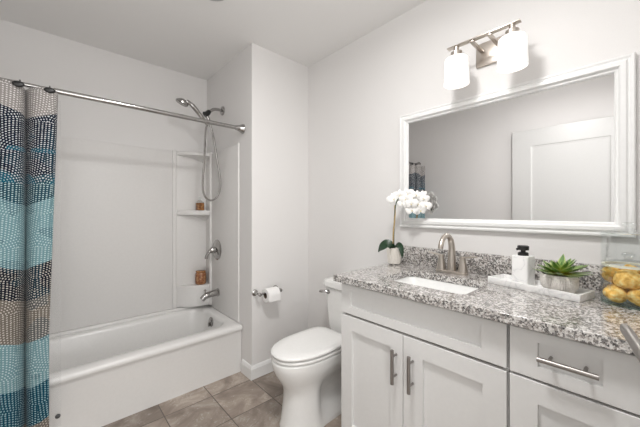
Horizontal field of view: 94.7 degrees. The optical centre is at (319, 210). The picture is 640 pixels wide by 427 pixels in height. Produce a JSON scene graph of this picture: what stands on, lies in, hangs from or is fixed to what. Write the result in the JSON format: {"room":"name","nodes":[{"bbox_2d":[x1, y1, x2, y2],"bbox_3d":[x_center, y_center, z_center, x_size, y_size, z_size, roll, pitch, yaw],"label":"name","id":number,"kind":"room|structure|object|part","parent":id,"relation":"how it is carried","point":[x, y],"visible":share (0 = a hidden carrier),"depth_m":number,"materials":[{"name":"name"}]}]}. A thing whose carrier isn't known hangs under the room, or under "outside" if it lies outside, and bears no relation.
{"room":"bathroom","nodes":[
{"label":"bathroom","id":0,"kind":"room"},
{"bbox_2d":[0,19,206,152],"bbox_3d":[-1.692,0.002,2.248,1.625,2.440,0.100,0,0,-42],"label":"wall","id":1,"kind":"structure","parent":0,"point":[29,55],"depth_m":2.24,"materials":[{"name":"paint"}]},
{"bbox_2d":[0,0,426,79],"bbox_3d":[-0.475,-1.248,1.381,2.260,0.060,3.021,0,0,-42],"label":"ceiling","id":2,"kind":"structure","parent":0,"point":[196,38],"depth_m":1.93,"materials":[{"name":"paint"}]},
{"bbox_2d":[102,371,340,426],"bbox_3d":[-0.213,1.252,1.092,2.260,0.060,3.801,0,0,-42],"label":"floor","id":3,"kind":"structure","parent":0,"point":[235,400],"depth_m":1.83,"materials":[{"name":"tile"}]},
{"bbox_2d":[49,304,241,426],"bbox_3d":[-1.382,1.032,1.981,1.519,0.380,0.707,0,0,-42],"label":"bathtub","id":4,"kind":"object","parent":3,"relation":"on","point":[102,374],"visible":0.82,"depth_m":1.97,"materials":[{"name":"ceramic"}]},
{"bbox_2d":[49,137,239,333],"bbox_3d":[-1.400,0.169,2.001,1.523,1.383,0.657,0,0,-42],"label":"tub surround","id":5,"kind":"object","parent":4,"relation":"on","point":[131,239],"visible":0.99,"depth_m":2.33,"materials":[{"name":"plastic"}]},
{"bbox_3d":[-1.720,0.165,2.140,1.233,1.355,0.021,0,0,-42],"label":"panel","id":6,"kind":"part","parent":5,"relation":"part of","materials":[{"name":"plastic"}]},
{"bbox_2d":[177,151,209,164],"bbox_3d":[-1.117,-0.442,2.607,0.283,0.150,0.135,0,0,-42],"label":"shelf","id":7,"kind":"object","parent":5,"relation":"attached to","point":[183,157],"depth_m":2.61,"materials":[{"name":"plastic"}]},
{"bbox_2d":[177,210,209,221],"bbox_3d":[-1.117,0.076,2.607,0.283,0.158,0.135,0,0,-42],"label":"shelf","id":8,"kind":"object","parent":5,"relation":"attached to","point":[182,215],"depth_m":2.61,"materials":[{"name":"plastic"}]},
{"bbox_2d":[196,203,203,209],"bbox_3d":[-1.076,-0.067,2.645,0.060,0.126,0.060,0,0,-42],"label":"soap bottle","id":9,"kind":"object","parent":5,"relation":"on","point":[199,206],"visible":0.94,"depth_m":2.62,"materials":[{"name":"orange glass"}]},
{"bbox_2d":[195,270,205,284],"bbox_3d":[-1.071,0.596,2.649,0.094,0.121,0.094,0,0,-42],"label":"jar","id":10,"kind":"object","parent":5,"relation":"on","point":[200,275],"visible":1,"depth_m":2.61,"materials":[{"name":"orange glass"}]},
{"bbox_2d":[200,288,219,300],"bbox_3d":[-0.934,0.707,2.490,0.154,0.097,0.068,0,0,-42],"label":"tub spout","id":11,"kind":"object","parent":5,"relation":"attached to","point":[206,295],"visible":1,"depth_m":2.47,"materials":[{"name":"silver metal"}]},
{"bbox_2d":[205,240,221,259],"bbox_3d":[-0.930,0.337,2.520,0.107,0.176,0.176,0,0,-42],"label":"shower valve","id":12,"kind":"object","parent":5,"relation":"attached to","point":[215,249],"visible":1,"depth_m":2.51,"materials":[{"name":"silver metal"}]},
{"bbox_3d":[-0.937,0.360,2.514,0.089,0.101,0.056,0,0,-42],"label":"valve handle","id":13,"kind":"part","parent":12,"relation":"part of","materials":[{"name":"silver metal"}]},
{"bbox_3d":[-0.797,0.169,2.458,0.017,1.383,0.522,0,0,-42],"label":"panel","id":14,"kind":"part","parent":5,"relation":"part of","materials":[{"name":"plastic"}]},
{"bbox_2d":[270,277,342,426],"bbox_3d":[0.028,0.846,1.815,0.708,0.752,0.356,0,0,-42],"label":"toilet","id":15,"kind":"object","parent":3,"relation":"on","point":[307,363],"visible":0.63,"depth_m":1.65,"materials":[{"name":"ceramic"}]},
{"bbox_3d":[-0.069,0.787,1.752,0.480,0.022,0.318,0,0,-42],"label":"lid","id":16,"kind":"part","parent":15,"relation":"part of","materials":[{"name":"plastic"}]},
{"bbox_3d":[-0.070,0.814,1.751,0.472,0.018,0.315,0,0,-42],"label":"seat","id":17,"kind":"part","parent":15,"relation":"part of","materials":[{"name":"plastic"}]},
{"bbox_3d":[0.010,1.024,1.824,0.686,0.397,0.308,0,0,-42],"label":"bowl","id":18,"kind":"part","parent":15,"relation":"part of","materials":[{"name":"ceramic"}]},
{"bbox_3d":[0.210,0.494,1.979,0.218,0.048,0.356,0,0,-42],"label":"tank lid","id":19,"kind":"part","parent":15,"relation":"part of","materials":[{"name":"ceramic"}]},
{"bbox_3d":[0.215,0.674,1.984,0.204,0.310,0.336,0,0,-42],"label":"tank","id":20,"kind":"part","parent":15,"relation":"part of","materials":[{"name":"ceramic"}]},
{"bbox_2d":[341,283,510,426],"bbox_3d":[0.532,0.785,1.366,0.581,0.874,0.724,0,0,-42],"label":"base cabinet","id":21,"kind":"object","parent":3,"relation":"on","point":[405,362],"visible":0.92,"depth_m":1.15,"materials":[{"name":"paint"}]},
{"bbox_3d":[0.228,0.806,1.341,0.018,0.595,0.346,0,0,-42],"label":"door","id":22,"kind":"part","parent":21,"relation":"part of","materials":[{"name":"paint"}]},
{"bbox_3d":[0.304,0.640,1.215,0.040,0.140,0.014,0,0,-42],"label":"handle","id":23,"kind":"part","parent":21,"relation":"part of","materials":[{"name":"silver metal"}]},
{"bbox_3d":[0.355,0.642,1.159,0.040,0.144,0.014,0,0,-42],"label":"handle","id":24,"kind":"part","parent":21,"relation":"part of","materials":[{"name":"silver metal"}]},
{"bbox_3d":[0.354,0.428,1.203,0.018,0.140,0.718,0,0,-42],"label":"false drawer","id":25,"kind":"part","parent":21,"relation":"part of","materials":[{"name":"paint"}]},
{"bbox_3d":[0.367,0.499,1.216,0.018,0.045,0.692,0,0,-42],"label":"rail","id":26,"kind":"part","parent":21,"relation":"part of","materials":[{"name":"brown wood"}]},
{"bbox_3d":[0.471,0.806,1.074,0.018,0.595,0.370,0,0,-42],"label":"door","id":27,"kind":"part","parent":21,"relation":"part of","materials":[{"name":"paint"}]},
{"bbox_2d":[333,262,639,355],"bbox_3d":[0.642,0.330,1.249,0.579,0.032,1.081,0,0,-42],"label":"countertop","id":28,"kind":"structure","parent":21,"relation":"on","point":[596,321],"depth_m":0.99,"materials":[{"name":"stone"}]},
{"bbox_2d":[378,188,432,264],"bbox_3d":[0.474,0.091,1.688,0.304,0.445,0.113,0,0,35],"label":"potted orchid","id":29,"kind":"object","parent":28,"relation":"on","point":[409,199],"visible":1,"depth_m":1.68,"materials":[{"name":"plant"}]},
{"bbox_3d":[0.435,0.265,1.730,0.090,0.098,0.090,0,0,-42],"label":"pot","id":30,"kind":"part","parent":29,"relation":"part of","materials":[{"name":"ceramic"}]},
{"bbox_2d":[394,276,477,293],"bbox_3d":[0.508,0.400,1.332,0.310,0.108,0.420,0,0,-42],"label":"sink","id":31,"kind":"object","parent":28,"relation":"in","point":[438,285],"visible":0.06,"depth_m":1.45,"materials":[{"name":"ceramic"}]},
{"bbox_2d":[429,233,476,275],"bbox_3d":[0.657,0.212,1.485,0.186,0.204,0.186,0,0,1],"label":"faucet","id":32,"kind":"object","parent":28,"relation":"on","point":[462,270],"visible":1,"depth_m":1.47,"materials":[{"name":"silver metal"}]},
{"bbox_3d":[0.613,0.258,1.544,0.042,0.085,0.088,0,0,-42],"label":"handle","id":33,"kind":"part","parent":32,"relation":"part of","materials":[{"name":"silver metal"}]},
{"bbox_3d":[0.623,0.205,1.449,0.155,0.190,0.041,0,0,-42],"label":"spout","id":34,"kind":"part","parent":32,"relation":"part of","materials":[{"name":"silver metal"}]},
{"bbox_3d":[0.664,0.306,1.487,0.052,0.014,0.160,0,0,-42],"label":"plate","id":35,"kind":"part","parent":32,"relation":"part of","materials":[{"name":"silver metal"}]},
{"bbox_3d":[0.716,0.258,1.430,0.042,0.085,0.088,0,0,-42],"label":"handle","id":36,"kind":"part","parent":32,"relation":"part of","materials":[{"name":"silver metal"}]},
{"bbox_2d":[488,274,594,302],"bbox_3d":[0.862,0.300,1.176,0.120,0.026,0.324,0,0,-28],"label":"tray","id":37,"kind":"object","parent":28,"relation":"on","point":[582,294],"visible":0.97,"depth_m":1.11,"materials":[{"name":"white stone"}]},
{"bbox_2d":[512,245,534,284],"bbox_3d":[0.839,0.224,1.219,0.062,0.161,0.062,0,0,-28],"label":"soap dispenser","id":38,"kind":"object","parent":37,"relation":"on","point":[523,263],"visible":0.87,"depth_m":1.20,"materials":[{"name":"white ceramic"}]},
{"bbox_2d":[532,254,594,292],"bbox_3d":[0.905,0.235,1.100,0.214,0.138,0.183,0,0,-42],"label":"potted succulent","id":39,"kind":"object","parent":37,"relation":"on","point":[560,275],"visible":0.95,"depth_m":1.07,"materials":[{"name":"green plant"}]},
{"bbox_2d":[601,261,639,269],"bbox_3d":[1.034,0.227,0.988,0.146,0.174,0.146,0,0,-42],"label":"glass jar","id":40,"kind":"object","parent":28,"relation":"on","point":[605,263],"visible":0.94,"depth_m":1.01,"materials":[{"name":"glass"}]},
{"bbox_2d":[602,266,620,277],"bbox_3d":[0.998,0.207,1.010,0.046,0.043,0.046,0,0,-42],"label":"sea sponge","id":41,"kind":"object","parent":40,"relation":"in","point":[610,271],"visible":0.67,"depth_m":1.00,"materials":[{"name":"yellow"}]},
{"bbox_2d":[602,269,621,282],"bbox_3d":[1.022,0.223,1.026,0.059,0.056,0.061,0,0,17],"label":"sea sponge","id":42,"kind":"object","parent":40,"relation":"in","point":[606,277],"visible":0.28,"depth_m":1.02,"materials":[{"name":"yellow"}]},
{"bbox_2d":[602,285,626,302],"bbox_3d":[0.990,0.278,0.988,0.060,0.058,0.064,0,0,-42],"label":"sea sponge","id":43,"kind":"object","parent":40,"relation":"in","point":[614,293],"visible":0.94,"depth_m":0.97,"materials":[{"name":"yellow"}]},
{"bbox_2d":[613,270,639,289],"bbox_3d":[1.008,0.226,0.967,0.068,0.065,0.069,0,0,-42],"label":"sea sponge","id":44,"kind":"object","parent":40,"relation":"in","point":[625,279],"visible":1,"depth_m":0.95,"materials":[{"name":"yellow"}]},
{"bbox_2d":[622,264,639,273],"bbox_3d":[1.038,0.199,0.985,0.042,0.041,0.041,0,0,-8],"label":"sea sponge","id":45,"kind":"object","parent":40,"relation":"in","point":[626,265],"visible":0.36,"depth_m":0.97,"materials":[{"name":"yellow"}]},
{"bbox_2d":[627,287,639,305],"bbox_3d":[1.026,0.275,0.946,0.060,0.059,0.062,0,0,-42],"label":"sea sponge","id":46,"kind":"object","parent":40,"relation":"in","point":[633,295],"visible":0.98,"depth_m":0.94,"materials":[{"name":"yellow"}]},
{"bbox_2d":[510,325,639,426],"bbox_3d":[0.890,0.785,0.973,0.581,0.874,0.331,0,0,-42],"label":"base cabinet","id":47,"kind":"object","parent":3,"relation":"on","point":[555,381],"visible":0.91,"depth_m":0.82,"materials":[{"name":"paint"}]},
{"bbox_3d":[0.678,0.425,0.809,0.047,0.014,0.130,0,0,-42],"label":"handle","id":48,"kind":"part","parent":47,"relation":"part of","materials":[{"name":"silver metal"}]},
{"bbox_3d":[0.699,0.655,0.824,0.018,0.294,0.290,0,0,-42],"label":"drawer","id":49,"kind":"part","parent":47,"relation":"part of","materials":[{"name":"paint"}]},
{"bbox_2d":[207,43,307,365],"bbox_3d":[-0.575,0.002,2.699,0.635,2.440,0.936,0,0,-42],"label":"wall","id":50,"kind":"structure","parent":0,"point":[263,90],"depth_m":2.28,"materials":[{"name":"paint"}]},
{"bbox_2d":[175,98,224,200],"bbox_3d":[-0.948,-0.479,2.353,0.092,0.807,0.390,0,0,43],"label":"shower","id":51,"kind":"object","parent":50,"relation":"attached to","point":[183,102],"visible":0.94,"depth_m":2.37,"materials":[{"name":"silver metal"}]},
{"bbox_3d":[-0.966,-0.771,2.326,0.037,0.166,0.185,0,0,42],"label":"shower handle","id":52,"kind":"part","parent":51,"relation":"part of","materials":[{"name":"silver metal"}]},
{"bbox_3d":[-0.873,-0.836,2.452,0.137,0.094,0.076,0,0,-42],"label":"shower arm","id":53,"kind":"part","parent":51,"relation":"part of","materials":[{"name":"silver metal"}]},
{"bbox_2d":[241,358,273,380],"bbox_3d":[-0.344,1.173,2.361,0.548,0.098,0.151,0,0,-42],"label":"baseboard","id":54,"kind":"structure","parent":50,"relation":"attached to","point":[255,371],"depth_m":2.18,"materials":[{"name":"white paint"}]},
{"bbox_2d":[252,285,281,296],"bbox_3d":[-0.384,0.597,2.182,0.225,0.048,0.084,0,0,-42],"label":"paper holder","id":55,"kind":"object","parent":50,"relation":"attached to","point":[254,292],"visible":0.73,"depth_m":2.13,"materials":[{"name":"silver metal"}]},
{"bbox_3d":[-0.449,0.597,2.123,0.048,0.048,0.084,0,0,-42],"label":"post","id":56,"kind":"part","parent":55,"relation":"part of","materials":[{"name":"silver metal"}]},
{"bbox_2d":[262,286,280,302],"bbox_3d":[-0.357,0.612,2.159,0.100,0.099,0.099,0,0,-42],"label":"toilet paper roll","id":57,"kind":"object","parent":55,"relation":"hanging from","point":[272,294],"visible":0.97,"depth_m":2.13,"materials":[{"name":"paper"}]},
{"bbox_2d":[308,0,639,328],"bbox_3d":[0.639,0.002,1.761,0.100,2.440,2.085,0,0,-42],"label":"wall","id":58,"kind":"structure","parent":0,"point":[358,94],"depth_m":1.82,"materials":[{"name":"paint"}]},
{"bbox_2d":[444,19,528,88],"bbox_3d":[0.777,-0.726,1.379,0.206,0.225,0.350,0,0,-42],"label":"vanity light","id":59,"kind":"object","parent":58,"relation":"attached to","point":[509,50],"visible":1,"depth_m":1.37,"materials":[{"name":"white glass"}]},
{"bbox_2d":[451,46,461,54],"bbox_3d":[0.664,-0.769,1.436,0.052,0.054,0.052,0,0,-42],"label":"socket","id":60,"kind":"object","parent":59,"relation":"attached to","point":[456,48],"depth_m":1.42,"materials":[{"name":"silver metal"}]},
{"bbox_3d":[0.664,-0.677,1.436,0.115,0.128,0.115,0,0,-42],"label":"lamp shade","id":61,"kind":"part","parent":59,"relation":"part of","materials":[{"name":"white glass"}]},
{"bbox_3d":[0.759,-0.792,1.425,0.146,0.008,0.018,0,0,-42],"label":"arm","id":62,"kind":"part","parent":59,"relation":"part of","materials":[{"name":"silver metal"}]},
{"bbox_3d":[0.810,-0.792,1.369,0.146,0.008,0.018,0,0,-42],"label":"arm","id":63,"kind":"part","parent":59,"relation":"part of","materials":[{"name":"silver metal"}]},
{"bbox_2d":[505,23,519,34],"bbox_3d":[0.822,-0.769,1.262,0.052,0.054,0.052,0,0,-42],"label":"socket","id":64,"kind":"object","parent":59,"relation":"attached to","point":[512,27],"depth_m":1.25,"materials":[{"name":"silver metal"}]},
{"bbox_3d":[0.822,-0.677,1.262,0.115,0.128,0.115,0,0,-42],"label":"lamp shade","id":65,"kind":"part","parent":59,"relation":"part of","materials":[{"name":"white glass"}]},
{"bbox_2d":[401,245,620,290],"bbox_3d":[0.851,0.264,1.437,0.020,0.100,1.079,0,0,-42],"label":"backsplash","id":66,"kind":"structure","parent":58,"relation":"attached to","point":[490,264],"depth_m":1.45,"materials":[{"name":"stone"}]},
{"bbox_2d":[400,52,635,237],"bbox_3d":[0.828,-0.242,1.454,0.032,0.684,0.995,0,0,-42],"label":"wall mirror","id":67,"kind":"object","parent":58,"relation":"attached to","point":[555,153],"visible":1,"depth_m":1.32,"materials":[{"name":"white paint"}]},
{"bbox_2d":[409,73,613,221],"bbox_3d":[0.835,-0.242,1.460,0.006,0.584,0.895,0,0,-42],"label":"mirror glass","id":68,"kind":"object","parent":67,"relation":"attached to","point":[545,153],"depth_m":1.35,"materials":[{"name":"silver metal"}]},
{"bbox_2d":[540,272,579,292],"bbox_3d":[0.895,0.271,1.106,0.116,0.067,0.116,0,0,-42],"label":"bowl","id":69,"kind":"object","parent":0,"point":[567,281],"depth_m":1.06,"materials":[{"name":"grey ceramic"}]},
{"bbox_2d":[619,324,639,361],"bbox_3d":[0.602,0.197,0.538,0.400,2.030,0.082,0,0,-42],"label":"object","id":70,"kind":"structure","parent":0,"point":[632,339],"depth_m":0.52,"materials":[{"name":"silver metal"}]},
{"bbox_3d":[-1.241,0.002,0.618,0.100,2.440,2.921,0,0,-42],"label":"wall","id":71,"kind":"structure","parent":0,"visible":0},
{"bbox_2d":[0,77,244,133],"bbox_3d":[-1.146,-0.619,1.722,1.523,0.072,0.072,0,0,-42],"label":"shower rod","id":72,"kind":"object","parent":71,"relation":"attached to","point":[241,128],"visible":0.92,"depth_m":1.76,"materials":[{"name":"silver metal"}]},
{"bbox_2d":[12,79,24,86],"bbox_3d":[-1.430,-0.604,1.403,0.042,0.069,0.138,0,0,-42],"label":"curtain ring","id":73,"kind":"object","parent":72,"relation":"hanging from","point":[19,83],"visible":0.88,"depth_m":1.35,"materials":[{"name":"black plastic"}]},
{"bbox_2d":[0,78,57,426],"bbox_3d":[-1.487,0.265,1.331,0.456,1.715,0.088,0,0,-42],"label":"shower curtain","id":74,"kind":"object","parent":72,"relation":"hanging from","point":[28,118],"visible":1,"depth_m":1.40,"materials":[{"name":"multicoloured fabric"}]},
{"bbox_2d":[44,86,55,92],"bbox_3d":[-1.351,-0.604,1.475,0.042,0.069,0.138,0,0,-42],"label":"curtain ring","id":75,"kind":"object","parent":72,"relation":"hanging from","point":[49,89],"visible":0.85,"depth_m":1.43,"materials":[{"name":"black plastic"}]}
]}

